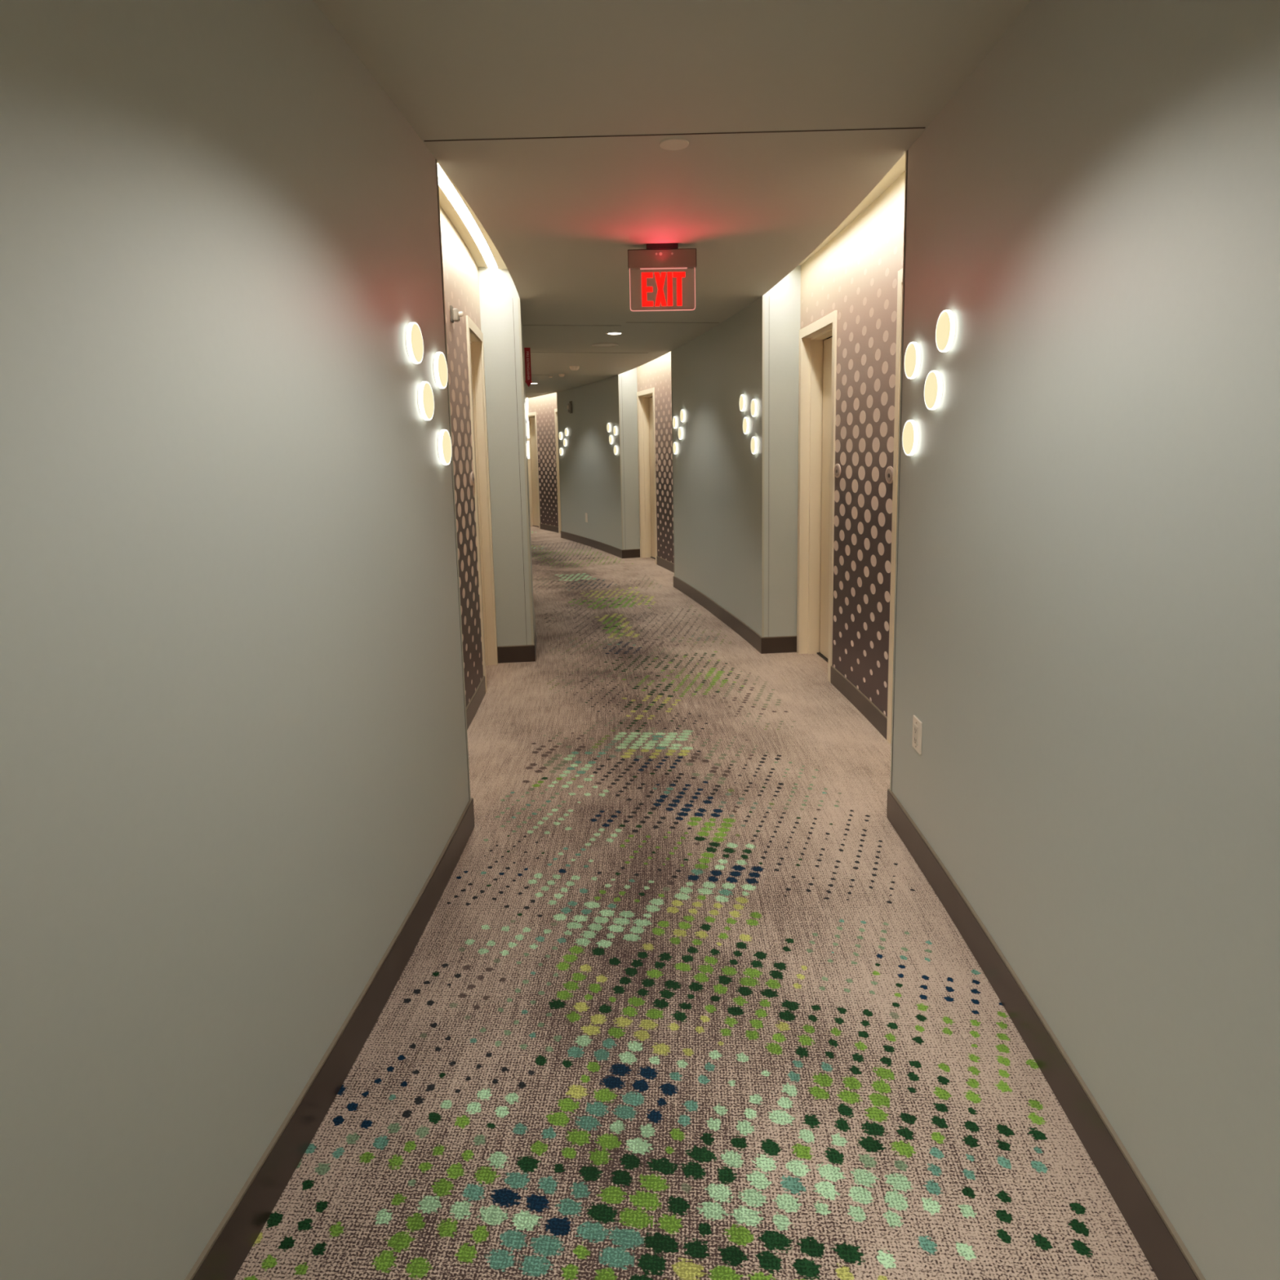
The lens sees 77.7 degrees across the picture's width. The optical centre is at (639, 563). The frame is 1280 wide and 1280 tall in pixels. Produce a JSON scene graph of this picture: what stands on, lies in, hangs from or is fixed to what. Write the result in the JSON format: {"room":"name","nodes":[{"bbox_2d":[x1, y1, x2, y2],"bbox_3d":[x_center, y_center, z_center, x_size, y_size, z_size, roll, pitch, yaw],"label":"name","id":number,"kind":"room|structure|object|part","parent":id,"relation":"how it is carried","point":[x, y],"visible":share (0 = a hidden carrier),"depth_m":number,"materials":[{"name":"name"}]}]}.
{"room":"hotel corridor","nodes":[
{"label":"hotel corridor","id":0,"kind":"room"},
{"bbox_2d":[0,0,483,1279],"bbox_3d":[-0.982,-0.358,2.877,0.597,2.950,5.439,-1,8,4],"label":"wall","id":1,"kind":"structure","parent":0,"point":[233,766],"depth_m":1.41,"materials":[{"name":"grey paint"}]},
{"bbox_2d":[184,797,474,1279],"bbox_3d":[-0.888,1.217,1.806,0.322,0.124,2.914,-1,8,4],"label":"baseboard","id":2,"kind":"structure","parent":1,"relation":"attached to","point":[230,1244],"depth_m":1.80,"materials":[{"name":"brown wood"}]},
{"bbox_2d":[405,322,423,364],"bbox_3d":[-0.717,-0.699,2.526,0.026,0.128,0.138,-1,8,2],"label":"wall light","id":3,"kind":"object","parent":1,"relation":"attached to","point":[414,340],"visible":1,"depth_m":2.50,"materials":[{"name":"white"}]},
{"bbox_2d":[417,381,434,420],"bbox_3d":[-0.712,-0.538,2.639,0.026,0.128,0.138,-1,8,1],"label":"wall light","id":4,"kind":"object","parent":1,"relation":"attached to","point":[425,396],"visible":1,"depth_m":2.61,"materials":[{"name":"white glass"}]},
{"bbox_2d":[432,351,447,388],"bbox_3d":[-0.711,-0.686,2.827,0.026,0.128,0.138,-1,8,1],"label":"wall light","id":5,"kind":"object","parent":1,"relation":"attached to","point":[440,367],"visible":1,"depth_m":2.80,"materials":[{"name":"white"}]},
{"bbox_2d":[437,429,451,465],"bbox_3d":[-0.705,-0.417,2.865,0.026,0.128,0.138,-1,8,1],"label":"wall light","id":6,"kind":"object","parent":1,"relation":"attached to","point":[444,443],"visible":1,"depth_m":2.83,"materials":[{"name":"white plastic"}]},
{"bbox_2d":[435,159,471,799],"bbox_3d":[-0.735,-0.252,3.044,0.050,2.436,0.015,-1,8,0],"label":"trim","id":7,"kind":"structure","parent":1,"relation":"attached to","point":[437,171],"depth_m":3.03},
{"bbox_2d":[449,305,463,323],"bbox_3d":[-0.980,-1.335,4.262,0.065,0.084,0.050,-2,8,-3],"label":"fire alarm strobe","id":8,"kind":"object","parent":1,"relation":"attached to","point":[455,314],"visible":1,"depth_m":4.24,"materials":[{"name":"white plastic"}]},
{"bbox_2d":[471,471,474,485],"bbox_3d":[-1.010,-0.512,4.813,0.008,0.087,0.124,-2,8,-4],"label":"room sign","id":9,"kind":"object","parent":1,"relation":"attached to","point":[472,472],"visible":1,"depth_m":4.79,"materials":[{"name":"beige plastic"}]},
{"bbox_2d":[466,675,485,729],"bbox_3d":[-0.966,0.842,4.533,0.017,0.114,1.038,-1,8,-2],"label":"baseboard","id":10,"kind":"structure","parent":1,"relation":"attached to","point":[473,704],"depth_m":4.66,"materials":[{"name":"brown wood"}]},
{"bbox_2d":[465,315,497,693],"bbox_3d":[-1.133,-0.370,5.245,0.221,2.324,0.725,-2,8,-5],"label":"door","id":11,"kind":"structure","parent":1,"relation":"in","point":[474,335],"depth_m":5.51,"materials":[{"name":"beige paint"}]},
{"bbox_2d":[439,190,485,266],"bbox_3d":[-0.919,-1.863,4.132,0.334,0.050,2.601,-1,8,-2],"label":"ceiling","id":12,"kind":"structure","parent":0,"point":[444,203],"depth_m":4.50,"materials":[{"name":"beige paint"}]},
{"bbox_2d":[437,162,507,269],"bbox_3d":[-0.882,-1.824,4.137,0.265,0.030,2.582,-2,8,-3],"label":"recessed light","id":13,"kind":"object","parent":12,"relation":"in","point":[491,258],"visible":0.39,"depth_m":4.34,"materials":[{"name":"beige"}]},
{"bbox_2d":[478,266,533,646],"bbox_3d":[-1.147,-0.927,6.961,0.310,2.950,2.811,-2,8,-9],"label":"wall","id":14,"kind":"structure","parent":0,"point":[498,292],"depth_m":5.59,"materials":[{"name":"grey paint"}]},
{"bbox_2d":[497,609,536,662],"bbox_3d":[-1.113,0.472,7.158,0.320,0.124,2.832,-2,8,-9],"label":"baseboard","id":15,"kind":"structure","parent":14,"relation":"attached to","point":[520,653],"depth_m":5.78,"materials":[{"name":"brown wood"}]},
{"bbox_2d":[512,297,533,644],"bbox_3d":[-0.825,-0.612,5.627,0.050,2.436,0.015,-2,8,-6],"label":"trim","id":16,"kind":"structure","parent":14,"relation":"attached to","point":[518,299],"depth_m":5.61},
{"bbox_2d":[524,402,528,420],"bbox_3d":[-0.816,-1.089,5.720,0.026,0.128,0.138,-2,8,-6],"label":"wall light","id":17,"kind":"object","parent":14,"relation":"attached to","point":[526,407],"visible":0.98,"depth_m":5.67,"materials":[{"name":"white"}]},
{"bbox_2d":[524,397,528,414],"bbox_3d":[-0.852,-1.183,6.004,0.026,0.128,0.138,-2,8,-7],"label":"wall light","id":18,"kind":"object","parent":14,"relation":"attached to","point":[526,398],"visible":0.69,"depth_m":5.96,"materials":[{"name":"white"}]},
{"bbox_2d":[525,440,529,458],"bbox_3d":[-0.810,-0.820,5.757,0.026,0.128,0.138,-2,8,-6],"label":"wall light","id":19,"kind":"object","parent":14,"relation":"attached to","point":[527,444],"visible":0.99,"depth_m":5.71,"materials":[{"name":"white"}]},
{"bbox_2d":[525,421,529,438],"bbox_3d":[-0.838,-0.998,5.940,0.026,0.128,0.138,-2,8,-6],"label":"wall light","id":20,"kind":"object","parent":14,"relation":"attached to","point":[527,426],"visible":1,"depth_m":5.89,"materials":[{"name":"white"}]},
{"bbox_2d":[524,347,532,386],"bbox_3d":[-0.857,-1.501,6.095,0.059,0.295,0.008,-2,8,-7],"label":"exit sign","id":21,"kind":"object","parent":14,"relation":"attached to","point":[526,350],"visible":1,"depth_m":6.09,"materials":[{"name":"red plastic"}]},
{"bbox_2d":[522,324,597,325],"bbox_3d":[-0.570,-1.994,6.664,0.830,0.004,0.007,-2,8,-8],"label":"trim","id":22,"kind":"structure","parent":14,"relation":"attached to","point":[522,325],"depth_m":6.65,"materials":[{"name":"grey paint"}]},
{"bbox_2d":[523,351,648,353],"bbox_3d":[-0.608,-2.248,8.485,1.430,0.004,0.007,-3,8,-12],"label":"trim","id":23,"kind":"structure","parent":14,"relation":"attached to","point":[523,352],"depth_m":8.40,"materials":[{"name":"grey paint"}]},
{"bbox_2d":[528,392,558,526],"bbox_3d":[-1.782,-1.999,15.373,0.064,2.765,2.673,-5,9,-27],"label":"wall","id":24,"kind":"structure","parent":0,"point":[544,406],"depth_m":15.42,"materials":[{"name":"paper"}]},
{"bbox_2d":[526,411,540,528],"bbox_3d":[-2.142,-1.893,16.256,0.215,2.324,0.791,-6,9,-29],"label":"door","id":25,"kind":"structure","parent":24,"relation":"in","point":[533,473],"depth_m":16.44,"materials":[{"name":"beige paint"}]},
{"bbox_2d":[539,523,558,533],"bbox_3d":[-1.775,-0.690,15.583,0.016,0.114,0.995,-5,9,-27],"label":"baseboard","id":26,"kind":"structure","parent":24,"relation":"attached to","point":[544,526],"depth_m":15.59,"materials":[{"name":"brown wood"}]},
{"bbox_2d":[554,396,561,533],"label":"trim","id":27,"kind":"structure","parent":24,"relation":"in","point":[555,410],"depth_m":14.95,"materials":[{"name":"beige paint"}]},
{"bbox_2d":[556,367,639,549],"bbox_3d":[-0.708,-1.733,12.653,0.318,2.950,3.209,-4,9,-21],"label":"wall","id":28,"kind":"structure","parent":0,"point":[589,468],"depth_m":12.05,"materials":[{"name":"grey paint"}]},
{"bbox_2d":[559,431,562,439],"bbox_3d":[-1.383,-2.217,13.858,0.026,0.128,0.138,-5,9,-24],"label":"wall light","id":29,"kind":"object","parent":28,"relation":"attached to","point":[560,433],"visible":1,"depth_m":13.83,"materials":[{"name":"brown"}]},
{"bbox_2d":[563,439,566,446],"bbox_3d":[-1.289,-2.072,13.674,0.026,0.128,0.138,-5,9,-24],"label":"wall light","id":30,"kind":"object","parent":28,"relation":"attached to","point":[564,440],"visible":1,"depth_m":13.66,"materials":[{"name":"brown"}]},
{"bbox_2d":[564,428,568,435],"bbox_3d":[-1.254,-2.234,13.563,0.026,0.128,0.138,-5,9,-23],"label":"wall light","id":31,"kind":"object","parent":28,"relation":"attached to","point":[566,429],"visible":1,"depth_m":13.54,"materials":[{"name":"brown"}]},
{"bbox_2d":[567,400,572,413],"bbox_3d":[-1.182,-2.603,13.275,0.065,0.200,0.120,-5,9,-23],"label":"fire alarm strobe","id":32,"kind":"object","parent":28,"relation":"attached to","point":[570,404],"visible":1,"depth_m":13.24,"materials":[{"name":"white plastic"}]},
{"bbox_2d":[585,512,587,522],"bbox_3d":[-0.872,-0.741,12.947,0.007,0.150,0.100,-4,9,-21],"label":"blank wall plate","id":33,"kind":"object","parent":28,"relation":"attached to","point":[586,514],"visible":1,"depth_m":12.93,"materials":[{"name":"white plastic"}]},
{"bbox_2d":[560,530,639,558],"bbox_3d":[-0.709,-0.332,12.838,0.279,0.124,3.231,-4,9,-21],"label":"baseboard","id":34,"kind":"structure","parent":28,"relation":"attached to","point":[622,553],"depth_m":12.21,"materials":[{"name":"brown wood"}]},
{"bbox_2d":[606,422,610,431],"bbox_3d":[-0.452,-1.966,11.533,0.026,0.128,0.138,-4,8,-19],"label":"wall light","id":35,"kind":"object","parent":28,"relation":"attached to","point":[608,427],"visible":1,"depth_m":11.50,"materials":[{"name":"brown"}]},
{"bbox_2d":[608,435,613,444],"bbox_3d":[-0.417,-1.781,11.467,0.026,0.128,0.138,-4,8,-19],"label":"wall light","id":36,"kind":"object","parent":28,"relation":"attached to","point":[611,438],"visible":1,"depth_m":11.44,"materials":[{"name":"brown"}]},
{"bbox_2d":[613,426,617,435],"bbox_3d":[-0.349,-1.872,11.242,0.026,0.128,0.138,-4,8,-18],"label":"wall light","id":37,"kind":"object","parent":28,"relation":"attached to","point":[615,429],"visible":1,"depth_m":11.21,"materials":[{"name":"white"}]},
{"bbox_2d":[613,445,617,454],"bbox_3d":[-0.344,-1.604,11.280,0.026,0.128,0.138,-4,8,-18],"label":"wall light","id":38,"kind":"object","parent":28,"relation":"attached to","point":[615,450],"visible":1,"depth_m":11.25,"materials":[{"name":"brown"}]},
{"bbox_2d":[617,374,625,549],"bbox_3d":[-0.254,-1.398,11.155,0.051,2.436,0.017,-1,8,0],"label":"trim","id":39,"kind":"structure","parent":28,"relation":"attached to","point":[618,375],"depth_m":11.13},
{"bbox_2d":[636,351,673,563],"bbox_3d":[0.331,-1.287,9.986,0.062,2.765,2.598,-3,8,-14],"label":"wall","id":40,"kind":"structure","parent":0,"point":[656,373],"depth_m":10.13,"materials":[{"name":"paper"}]},
{"bbox_2d":[636,387,657,564],"bbox_3d":[0.191,-1.189,10.893,0.224,2.324,0.791,-4,8,-17],"label":"door","id":41,"kind":"structure","parent":40,"relation":"in","point":[645,403],"depth_m":11.16,"materials":[{"name":"beige paint"}]},
{"bbox_2d":[656,555,674,573],"bbox_3d":[0.345,0.021,10.199,0.015,0.114,0.921,-3,8,-14],"label":"baseboard","id":42,"kind":"structure","parent":40,"relation":"attached to","point":[668,565],"depth_m":10.24,"materials":[{"name":"brown wood"}]},
{"bbox_2d":[312,0,1031,398],"bbox_3d":[-1.534,-2.242,7.187,4.185,0.393,23.105,-3,8,-10],"label":"ceiling","id":43,"kind":"structure","parent":0,"point":[563,216],"depth_m":2.60,"materials":[{"name":"beige paint"}]},
{"bbox_2d":[568,365,579,370],"bbox_3d":[-0.812,-2.409,9.830,0.128,0.045,0.128,-3,8,-15],"label":"smoke detector","id":44,"kind":"object","parent":43,"relation":"attached to","point":[571,367],"visible":1,"depth_m":9.79,"materials":[{"name":"white plastic"}]},
{"bbox_2d":[591,342,618,346],"bbox_3d":[-0.344,-2.165,7.894,0.270,0.009,0.270,-3,8,-11],"label":"ceiling speaker","id":45,"kind":"object","parent":43,"relation":"attached to","point":[598,344],"visible":1,"depth_m":7.89,"materials":[{"name":"white plastic"}]},
{"bbox_2d":[605,332,622,335],"bbox_3d":[-0.229,-2.067,7.162,0.156,0.006,0.156,-2,8,-9],"label":"recessed light","id":46,"kind":"object","parent":43,"relation":"in","point":[608,333],"visible":1,"depth_m":7.16,"materials":[{"name":"white glass"}]},
{"bbox_2d":[627,243,696,311],"bbox_3d":[0.117,-1.489,4.154,0.356,0.329,0.075,-1,8,-1],"label":"exit sign","id":47,"kind":"object","parent":43,"relation":"hanging from","point":[655,255],"visible":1,"depth_m":4.12,"materials":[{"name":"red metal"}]},
{"bbox_3d":[0.115,-1.583,4.141,0.356,0.090,0.048,-1,8,-1],"label":"dark edge trim","id":48,"kind":"part","parent":47,"relation":"part of","materials":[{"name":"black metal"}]},
{"bbox_2d":[423,127,925,142],"bbox_3d":[0.113,-1.451,2.689,1.694,0.004,0.007,-1,8,1],"label":"trim","id":49,"kind":"structure","parent":43,"relation":"attached to","point":[904,127],"depth_m":2.69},
{"bbox_2d":[233,525,1158,1279],"bbox_3d":[-2.202,0.521,7.414,7.406,0.001,23.222,-1,8,0],"label":"floor","id":50,"kind":"structure","parent":0,"point":[654,778],"depth_m":2.06,"materials":[{"name":"carpet"}]},
{"bbox_2d":[671,265,800,636],"bbox_3d":[0.766,-0.999,7.201,0.301,2.950,3.070,-3,8,-10],"label":"wall","id":51,"kind":"structure","parent":0,"point":[717,475],"depth_m":6.27,"materials":[{"name":"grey paint"}]},
{"bbox_2d":[671,351,674,563],"bbox_3d":[0.381,-1.064,8.680,0.050,2.436,0.016,-3,8,-12],"label":"trim","id":52,"kind":"structure","parent":51,"relation":"attached to","point":[671,351],"depth_m":8.66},
{"bbox_2d":[672,416,677,428],"bbox_3d":[0.373,-1.495,8.450,0.026,0.128,0.138,-3,8,-12],"label":"wall light","id":53,"kind":"object","parent":51,"relation":"attached to","point":[674,420],"visible":1,"depth_m":8.42,"materials":[{"name":"white"}]},
{"bbox_2d":[672,442,677,453],"bbox_3d":[0.378,-1.227,8.487,0.026,0.128,0.138,-3,8,-12],"label":"wall light","id":54,"kind":"object","parent":51,"relation":"attached to","point":[675,446],"visible":1,"depth_m":8.46,"materials":[{"name":"white plastic"}]},
{"bbox_2d":[678,426,683,439],"bbox_3d":[0.422,-1.347,8.252,0.026,0.128,0.138,-3,8,-11],"label":"wall light","id":55,"kind":"object","parent":51,"relation":"attached to","point":[680,429],"visible":1,"depth_m":8.22,"materials":[{"name":"white"}]},
{"bbox_2d":[680,409,684,422],"bbox_3d":[0.438,-1.508,8.135,0.026,0.128,0.138,-3,8,-11],"label":"wall light","id":56,"kind":"object","parent":51,"relation":"attached to","point":[682,412],"visible":1,"depth_m":8.11,"materials":[{"name":"white glass"}]},
{"bbox_2d":[679,322,719,323],"bbox_3d":[0.275,-2.006,6.630,0.792,0.004,0.007,-2,8,-8],"label":"trim","id":57,"kind":"structure","parent":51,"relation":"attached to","point":[679,322],"depth_m":6.66,"materials":[{"name":"grey paint"}]},
{"bbox_2d":[673,575,796,653],"bbox_3d":[0.772,0.401,7.393,0.279,0.124,3.092,-3,8,-10],"label":"baseboard","id":58,"kind":"structure","parent":51,"relation":"attached to","point":[780,644],"depth_m":6.43,"materials":[{"name":"brown wood"}]},
{"bbox_2d":[739,394,746,411],"bbox_3d":[0.790,-1.233,6.122,0.026,0.128,0.138,-2,8,-6],"label":"wall light","id":59,"kind":"object","parent":51,"relation":"attached to","point":[742,399],"visible":1,"depth_m":6.09,"materials":[{"name":"white"}]},
{"bbox_2d":[742,417,749,434],"bbox_3d":[0.808,-1.047,6.053,0.026,0.128,0.138,-2,8,-6],"label":"wall light","id":60,"kind":"object","parent":51,"relation":"attached to","point":[745,422],"visible":1,"depth_m":6.02,"materials":[{"name":"white glass"}]},
{"bbox_2d":[751,399,757,417],"bbox_3d":[0.836,-1.136,5.819,0.026,0.128,0.138,-2,8,-6],"label":"wall light","id":61,"kind":"object","parent":51,"relation":"attached to","point":[753,404],"visible":1,"depth_m":5.78,"materials":[{"name":"white glass"}]},
{"bbox_2d":[751,436,757,453],"bbox_3d":[0.842,-0.868,5.856,0.026,0.128,0.138,-2,8,-6],"label":"wall light","id":62,"kind":"object","parent":51,"relation":"attached to","point":[753,441],"visible":1,"depth_m":5.82,"materials":[{"name":"white"}]},
{"bbox_2d":[761,295,769,636],"bbox_3d":[0.903,-0.660,5.721,0.052,2.436,0.016,-1,8,0],"label":"trim","id":63,"kind":"structure","parent":51,"relation":"attached to","point":[762,296],"depth_m":5.72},
{"bbox_2d":[798,152,906,265],"bbox_3d":[1.075,-1.912,4.192,0.334,0.050,2.720,-1,8,-2],"label":"ceiling","id":64,"kind":"structure","parent":0,"point":[899,168],"depth_m":4.07,"materials":[{"name":"beige paint"}]},
{"bbox_2d":[800,170,905,716],"bbox_3d":[1.238,-0.522,4.392,0.065,2.765,2.720,-1,8,-2],"label":"wall","id":65,"kind":"structure","parent":0,"point":[855,275],"depth_m":4.39,"materials":[{"name":"paper"}]},
{"bbox_2d":[796,310,836,682],"bbox_3d":[1.280,-0.437,5.369,0.217,2.324,0.792,-2,8,-5],"label":"door","id":66,"kind":"structure","parent":65,"relation":"in","point":[817,353],"depth_m":5.64,"materials":[{"name":"beige paint"}]},
{"bbox_2d":[834,463,840,477],"bbox_3d":[1.211,-0.567,4.883,0.009,0.087,0.124,-2,8,-4],"label":"room sign","id":67,"kind":"object","parent":65,"relation":"attached to","point":[837,468],"visible":1,"depth_m":4.87,"materials":[{"name":"beige plastic"}]},
{"bbox_2d":[830,665,887,739],"bbox_3d":[1.258,0.786,4.607,0.016,0.114,1.042,-1,8,-2],"label":"baseboard","id":68,"kind":"structure","parent":65,"relation":"attached to","point":[865,706],"depth_m":4.54,"materials":[{"name":"brown wood"}]},
{"bbox_2d":[884,466,893,483],"bbox_3d":[1.250,-0.442,3.984,0.008,0.087,0.124,-1,8,-1],"label":"room sign","id":69,"kind":"object","parent":65,"relation":"attached to","point":[889,471],"visible":1,"depth_m":3.98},
{"bbox_2d":[886,268,902,744],"bbox_3d":[1.358,-0.183,3.547,0.217,2.324,0.791,-1,8,-1],"label":"door","id":70,"kind":"structure","parent":65,"relation":"in","point":[900,286],"depth_m":3.90,"materials":[{"name":"beige paint"}]},
{"bbox_2d":[892,0,1279,1279],"bbox_3d":[1.049,-0.206,1.498,0.316,2.950,3.122,-1,8,4],"label":"wall","id":71,"kind":"structure","parent":0,"point":[1087,634],"depth_m":1.56,"materials":[{"name":"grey paint"}]},
{"bbox_2d":[889,150,907,791],"bbox_3d":[1.015,-0.288,3.048,0.051,2.436,0.016,-1,8,0],"label":"trim","id":72,"kind":"structure","parent":71,"relation":"attached to","point":[906,154],"depth_m":3.03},
{"bbox_2d":[902,419,919,455],"bbox_3d":[0.974,-0.451,2.858,0.026,0.128,0.138,-1,8,1],"label":"wall light","id":73,"kind":"object","parent":71,"relation":"attached to","point":[910,437],"visible":1,"depth_m":2.83,"materials":[{"name":"white glass"}]},
{"bbox_2d":[904,342,920,378],"bbox_3d":[0.969,-0.719,2.821,0.026,0.128,0.138,-1,8,1],"label":"wall light","id":74,"kind":"object","parent":71,"relation":"attached to","point":[913,353],"visible":1,"depth_m":2.79,"materials":[{"name":"white"}]},
{"bbox_2d":[911,715,922,755],"bbox_3d":[1.001,0.621,2.877,0.011,0.120,0.085,-1,8,1],"label":"wall outlet","id":75,"kind":"object","parent":71,"relation":"attached to","point":[917,723],"visible":1,"depth_m":2.86,"materials":[{"name":"white plastic"}]},
{"bbox_2d":[913,724,918,746],"bbox_3d":[0.999,0.621,2.877,0.004,0.070,0.039,-1,8,1],"label":"receptacle","id":76,"kind":"object","parent":75,"relation":"attached to","point":[915,726],"depth_m":2.87,"materials":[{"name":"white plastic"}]},
{"bbox_2d":[924,370,942,409],"bbox_3d":[0.968,-0.569,2.618,0.026,0.128,0.138,-1,8,1],"label":"wall light","id":77,"kind":"object","parent":71,"relation":"attached to","point":[933,388],"visible":1,"depth_m":2.59,"materials":[{"name":"white"}]},
{"bbox_2d":[935,310,955,352],"bbox_3d":[0.962,-0.729,2.499,0.026,0.128,0.138,-1,8,1],"label":"wall light","id":78,"kind":"object","parent":71,"relation":"attached to","point":[945,326],"visible":1,"depth_m":2.48,"materials":[{"name":"white glass"}]},
{"bbox_2d":[886,788,1205,1279],"bbox_3d":[1.047,1.193,1.696,0.279,0.124,3.144,-1,8,4],"label":"baseboard","id":79,"kind":"structure","parent":71,"relation":"attached to","point":[1166,1254],"depth_m":1.80,"materials":[{"name":"brown wood"}]}
]}

